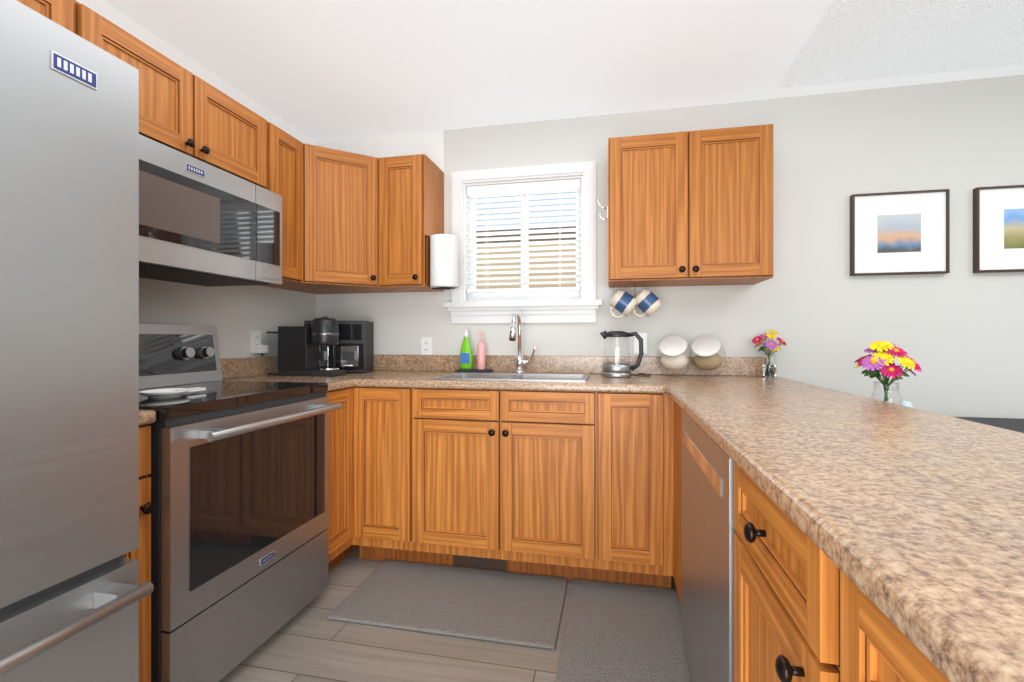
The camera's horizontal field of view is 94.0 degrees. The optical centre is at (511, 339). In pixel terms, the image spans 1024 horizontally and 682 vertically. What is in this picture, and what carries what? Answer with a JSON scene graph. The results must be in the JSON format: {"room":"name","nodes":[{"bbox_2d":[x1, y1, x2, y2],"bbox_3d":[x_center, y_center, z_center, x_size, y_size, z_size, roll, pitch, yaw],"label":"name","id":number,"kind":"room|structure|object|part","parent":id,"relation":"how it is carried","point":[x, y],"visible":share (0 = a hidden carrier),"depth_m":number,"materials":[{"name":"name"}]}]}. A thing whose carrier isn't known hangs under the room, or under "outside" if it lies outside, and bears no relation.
{"room":"kitchen","nodes":[
{"label":"kitchen","id":0,"kind":"room"},
{"bbox_2d":[76,0,316,378],"bbox_3d":[-1.925,-0.079,0.281,0.144,2.385,6.030,0,0,12],"label":"wall","id":1,"kind":"structure","parent":0,"point":[235,315],"depth_m":2.34,"materials":[{"name":"white paint"}]},
{"bbox_2d":[16,0,111,53],"bbox_3d":[-1.500,-0.839,1.177,0.325,0.345,0.682,0,0,12],"label":"upper cabinet","id":2,"kind":"object","parent":1,"relation":"attached to","point":[72,15],"depth_m":1.42,"materials":[{"name":"brown wood"}]},
{"bbox_2d":[112,23,211,164],"bbox_3d":[-1.402,-0.839,1.636,0.325,0.345,0.526,0,0,12],"label":"upper cabinet","id":3,"kind":"object","parent":1,"relation":"attached to","point":[175,104],"depth_m":1.71,"materials":[{"name":"brown wood"}]},
{"bbox_2d":[139,134,281,286],"bbox_3d":[-1.318,-0.450,1.842,0.402,0.407,0.762,0,0,12],"label":"over-the-range microwave","id":4,"kind":"object","parent":3,"relation":"attached to","point":[201,223],"visible":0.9,"depth_m":1.77,"materials":[{"name":"silver metal"}]},
{"bbox_2d":[212,86,267,189],"bbox_3d":[-1.325,-0.839,2.000,0.325,0.345,0.457,0,0,12],"label":"upper cabinet","id":5,"kind":"object","parent":1,"relation":"attached to","point":[239,134],"depth_m":2.03,"materials":[{"name":"brown wood"}]},
{"bbox_2d":[251,330,268,355],"bbox_3d":[-1.350,0.022,2.554,0.044,0.138,0.080,0,0,12],"label":"electrical outlet","id":6,"kind":"object","parent":1,"relation":"attached to","point":[257,346],"visible":0.98,"depth_m":2.54,"materials":[{"name":"white plastic"}]},
{"bbox_2d":[268,122,303,283],"bbox_3d":[-1.223,-0.651,2.374,0.368,0.720,0.309,0,0,12],"label":"upper cabinet","id":7,"kind":"object","parent":1,"relation":"attached to","point":[285,152],"depth_m":2.35,"materials":[{"name":"brown wood"}]},
{"bbox_2d":[219,546,675,681],"bbox_3d":[1.075,1.164,-0.356,6.280,0.100,6.030,0,0,12],"label":"floor","id":8,"kind":"structure","parent":0,"point":[310,642],"depth_m":1.69,"materials":[{"name":"beige wood"}]},
{"bbox_2d":[0,0,153,681],"bbox_3d":[-1.282,0.254,0.758,0.886,1.720,0.800,0,0,12],"label":"refrigerator","id":9,"kind":"object","parent":8,"relation":"on","point":[72,592],"visible":1,"depth_m":0.93,"materials":[{"name":"silver metal"}]},
{"bbox_2d":[139,323,341,681],"bbox_3d":[-1.148,0.526,1.746,0.736,1.175,0.762,0,0,12],"label":"range","id":10,"kind":"object","parent":8,"relation":"on","point":[239,475],"visible":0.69,"depth_m":1.58,"materials":[{"name":"silver metal"}]},
{"bbox_2d":[139,387,205,397],"bbox_3d":[-1.135,0.177,1.604,0.120,0.020,0.215,0,0,12],"label":"spoon rest","id":11,"kind":"object","parent":10,"relation":"on","point":[164,393],"visible":1,"depth_m":1.57,"materials":[{"name":"white ceramic"}]},
{"bbox_2d":[327,559,567,649],"bbox_3d":[-0.238,1.107,2.049,0.910,0.013,0.510,0,0,12],"label":"floor mat","id":12,"kind":"object","parent":8,"relation":"on","point":[523,609],"visible":1,"depth_m":1.99,"materials":[{"name":"grey rubber"}]},
{"bbox_2d":[123,310,1023,681],"bbox_3d":[-0.281,0.478,1.158,2.713,1.272,3.348,0,0,12],"label":"base cabinet","id":13,"kind":"object","parent":8,"relation":"on","point":[875,540],"visible":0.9,"depth_m":1.34,"materials":[{"name":"brown wood"}]},
{"bbox_2d":[266,316,344,376],"bbox_3d":[-1.113,0.035,2.576,0.400,0.315,0.141,0,0,12],"label":"coffee maker","id":14,"kind":"object","parent":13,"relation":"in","point":[298,347],"visible":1,"depth_m":2.52,"materials":[{"name":"black plastic"}]},
{"bbox_2d":[304,320,372,372],"bbox_3d":[-1.017,0.043,2.814,0.340,0.300,0.280,0,0,-6],"label":"coffee maker","id":15,"kind":"object","parent":13,"relation":"on","point":[352,351],"visible":0.5,"depth_m":2.72,"materials":[{"name":"black plastic"}]},
{"bbox_2d":[455,369,492,372],"bbox_3d":[-0.218,0.180,2.756,0.205,0.014,0.090,0,0,12],"label":"soap tray","id":16,"kind":"object","parent":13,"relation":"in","point":[475,370],"visible":0.96,"depth_m":2.72,"materials":[{"name":"grey plastic"}]},
{"bbox_2d":[460,330,472,368],"bbox_3d":[-0.266,0.058,2.765,0.078,0.230,0.051,0,0,12],"label":"dish soap bottle","id":17,"kind":"object","parent":16,"relation":"on","point":[466,358],"visible":1,"depth_m":2.75,"materials":[{"name":"green plastic"}]},
{"bbox_2d":[476,333,484,369],"bbox_3d":[-0.180,0.068,2.747,0.054,0.210,0.047,0,0,12],"label":"soap dispenser","id":18,"kind":"object","parent":16,"relation":"on","point":[481,356],"visible":1,"depth_m":2.73,"materials":[{"name":"pink plastic"}]},
{"bbox_2d":[452,549,507,571],"bbox_3d":[-0.155,1.062,2.294,0.270,0.080,0.006,0,0,12],"label":"vent register","id":19,"kind":"object","parent":13,"relation":"attached to","point":[457,560],"depth_m":2.29,"materials":[{"name":"brown"}]},
{"bbox_2d":[600,331,650,377],"bbox_3d":[0.599,0.073,2.519,0.265,0.240,0.266,0,0,12],"label":"kettle","id":20,"kind":"object","parent":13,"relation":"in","point":[614,370],"visible":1,"depth_m":2.44,"materials":[{"name":"clear glass"}]},
{"bbox_2d":[657,336,692,376],"bbox_3d":[0.839,0.087,2.458,0.180,0.212,0.212,0,0,12],"label":"glass jar","id":21,"kind":"object","parent":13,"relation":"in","point":[672,350],"visible":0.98,"depth_m":2.41,"materials":[{"name":"white"}]},
{"bbox_2d":[689,336,726,376],"bbox_3d":[0.999,0.087,2.430,0.182,0.212,0.213,0,0,12],"label":"glass jar","id":22,"kind":"object","parent":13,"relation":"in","point":[705,350],"visible":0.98,"depth_m":2.38,"materials":[{"name":"white"}]},
{"bbox_2d":[752,330,785,377],"bbox_3d":[1.306,0.073,2.429,0.173,0.240,0.174,0,0,12],"label":"flower vase","id":23,"kind":"object","parent":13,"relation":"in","point":[769,369],"visible":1,"depth_m":2.40,"materials":[{"name":"clear glass"}]},
{"bbox_2d":[555,579,692,681],"bbox_3d":[0.371,1.107,1.512,0.465,0.013,1.312,0,0,12],"label":"floor mat","id":24,"kind":"object","parent":8,"relation":"on","point":[617,632],"visible":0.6,"depth_m":1.77,"materials":[{"name":"grey rubber"}]},
{"bbox_2d":[682,409,735,681],"bbox_3d":[0.791,0.675,1.230,0.586,0.878,0.686,0,0,12],"label":"dishwasher","id":25,"kind":"object","parent":8,"relation":"on","point":[708,529],"visible":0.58,"depth_m":1.19,"materials":[{"name":"silver metal"}]},
{"bbox_2d":[955,417,1023,432],"bbox_3d":[1.862,0.729,1.516,1.240,0.770,1.240,0,0,12],"label":"dining table","id":26,"kind":"object","parent":8,"relation":"on","point":[1015,424],"depth_m":1.97,"materials":[{"name":"grey"}]},
{"bbox_2d":[898,401,913,407],"bbox_3d":[1.744,0.307,2.114,0.068,0.072,0.068,0,0,12],"label":"shaker","id":27,"kind":"object","parent":26,"relation":"on","point":[907,404],"visible":0.29,"depth_m":2.10,"materials":[{"name":"white ceramic"}]},
{"bbox_2d":[104,0,1023,141],"bbox_3d":[1.075,-1.321,-0.356,6.280,0.100,6.030,0,0,12],"label":"ceiling","id":28,"kind":"structure","parent":0,"point":[323,70],"depth_m":2.11,"materials":[{"name":"grey paint"}]},
{"bbox_2d":[316,75,1023,418],"bbox_3d":[1.687,-0.079,2.522,6.000,2.385,0.144,0,0,12],"label":"wall","id":29,"kind":"structure","parent":0,"point":[956,333],"depth_m":2.47,"materials":[{"name":"white paint"}]},
{"bbox_2d":[259,143,387,293],"bbox_3d":[-1.004,-0.651,2.696,0.663,0.720,0.643,0,0,12],"label":"upper cabinet","id":30,"kind":"object","parent":29,"relation":"attached to","point":[346,193],"depth_m":2.56,"materials":[{"name":"brown wood"}]},
{"bbox_2d":[368,154,447,292],"bbox_3d":[-0.608,-0.651,2.754,0.323,0.720,0.365,0,0,12],"label":"upper cabinet","id":31,"kind":"object","parent":29,"relation":"attached to","point":[417,240],"depth_m":2.62,"materials":[{"name":"brown wood"}]},
{"bbox_2d":[421,337,431,354],"bbox_3d":[-0.524,0.045,2.918,0.070,0.116,0.008,0,0,12],"label":"electrical outlet","id":32,"kind":"object","parent":29,"relation":"attached to","point":[426,345],"visible":1,"depth_m":2.92,"materials":[{"name":"white plastic"}]},
{"bbox_2d":[443,161,601,323],"bbox_3d":[0.066,-0.552,2.838,0.928,0.912,0.200,0,0,12],"label":"window","id":33,"kind":"structure","parent":29,"relation":"in","point":[581,306],"depth_m":2.79,"materials":[{"name":"white wood"}]},
{"bbox_2d":[467,179,580,292],"bbox_3d":[0.065,-0.603,2.836,0.682,0.639,0.056,0,0,12],"label":"window blind","id":34,"kind":"object","parent":33,"relation":"attached to","point":[560,186],"visible":0.96,"depth_m":2.82,"materials":[{"name":"white plastic"}]},
{"bbox_3d":[0.076,-0.579,2.886,0.620,0.621,0.004,0,0,12],"label":"glass","id":35,"kind":"part","parent":33,"relation":"part of","materials":[{"name":"clear glass"}]},
{"bbox_2d":[634,333,646,353],"bbox_3d":[0.714,0.022,2.653,0.070,0.116,0.012,0,0,12],"label":"light switch","id":36,"kind":"object","parent":29,"relation":"attached to","point":[636,342],"visible":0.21,"depth_m":2.65,"materials":[{"name":"white plastic"}]},
{"bbox_2d":[604,124,772,291],"bbox_3d":[0.884,-0.651,2.457,0.760,0.720,0.325,0,0,12],"label":"upper cabinet","id":37,"kind":"object","parent":29,"relation":"attached to","point":[690,208],"depth_m":2.30,"materials":[{"name":"brown wood"}]},
{"bbox_2d":[609,283,638,317],"bbox_3d":[0.583,-0.200,2.483,0.150,0.181,0.105,0,0,12],"label":"mug","id":38,"kind":"object","parent":37,"relation":"on","point":[622,301],"depth_m":2.45,"materials":[{"name":"beige"}]},
{"bbox_2d":[632,283,663,317],"bbox_3d":[0.698,-0.202,2.459,0.155,0.176,0.105,0,0,12],"label":"mug","id":39,"kind":"object","parent":37,"relation":"on","point":[646,301],"depth_m":2.42,"materials":[{"name":"beige"}]},
{"bbox_2d":[850,189,949,275],"bbox_3d":[1.932,-0.529,2.385,0.420,0.410,0.030,0,0,12],"label":"picture frame","id":40,"kind":"object","parent":29,"relation":"attached to","point":[901,233],"visible":0.94,"depth_m":2.38,"materials":[{"name":"brown"}]},
{"bbox_2d":[973,185,1023,272],"bbox_3d":[2.454,-0.529,2.274,0.420,0.410,0.030,0,0,12],"label":"picture frame","id":41,"kind":"object","parent":29,"relation":"attached to","point":[998,228],"visible":0.94,"depth_m":2.29,"materials":[{"name":"brown"}]},
{"bbox_2d":[854,341,921,404],"bbox_3d":[1.344,0.175,1.722,0.184,0.337,0.179,0,0,12],"label":"flower vase","id":42,"kind":"object","parent":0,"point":[876,363],"visible":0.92,"depth_m":1.68,"materials":[{"name":"clear glass"}]},
{"label":"outside","id":43,"kind":"structure","parent":0,"visible":0},
{"bbox_2d":[476,191,575,288],"bbox_3d":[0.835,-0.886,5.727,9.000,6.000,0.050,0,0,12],"label":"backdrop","id":44,"kind":"structure","parent":43,"point":[530,268],"depth_m":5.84,"materials":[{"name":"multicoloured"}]}
]}

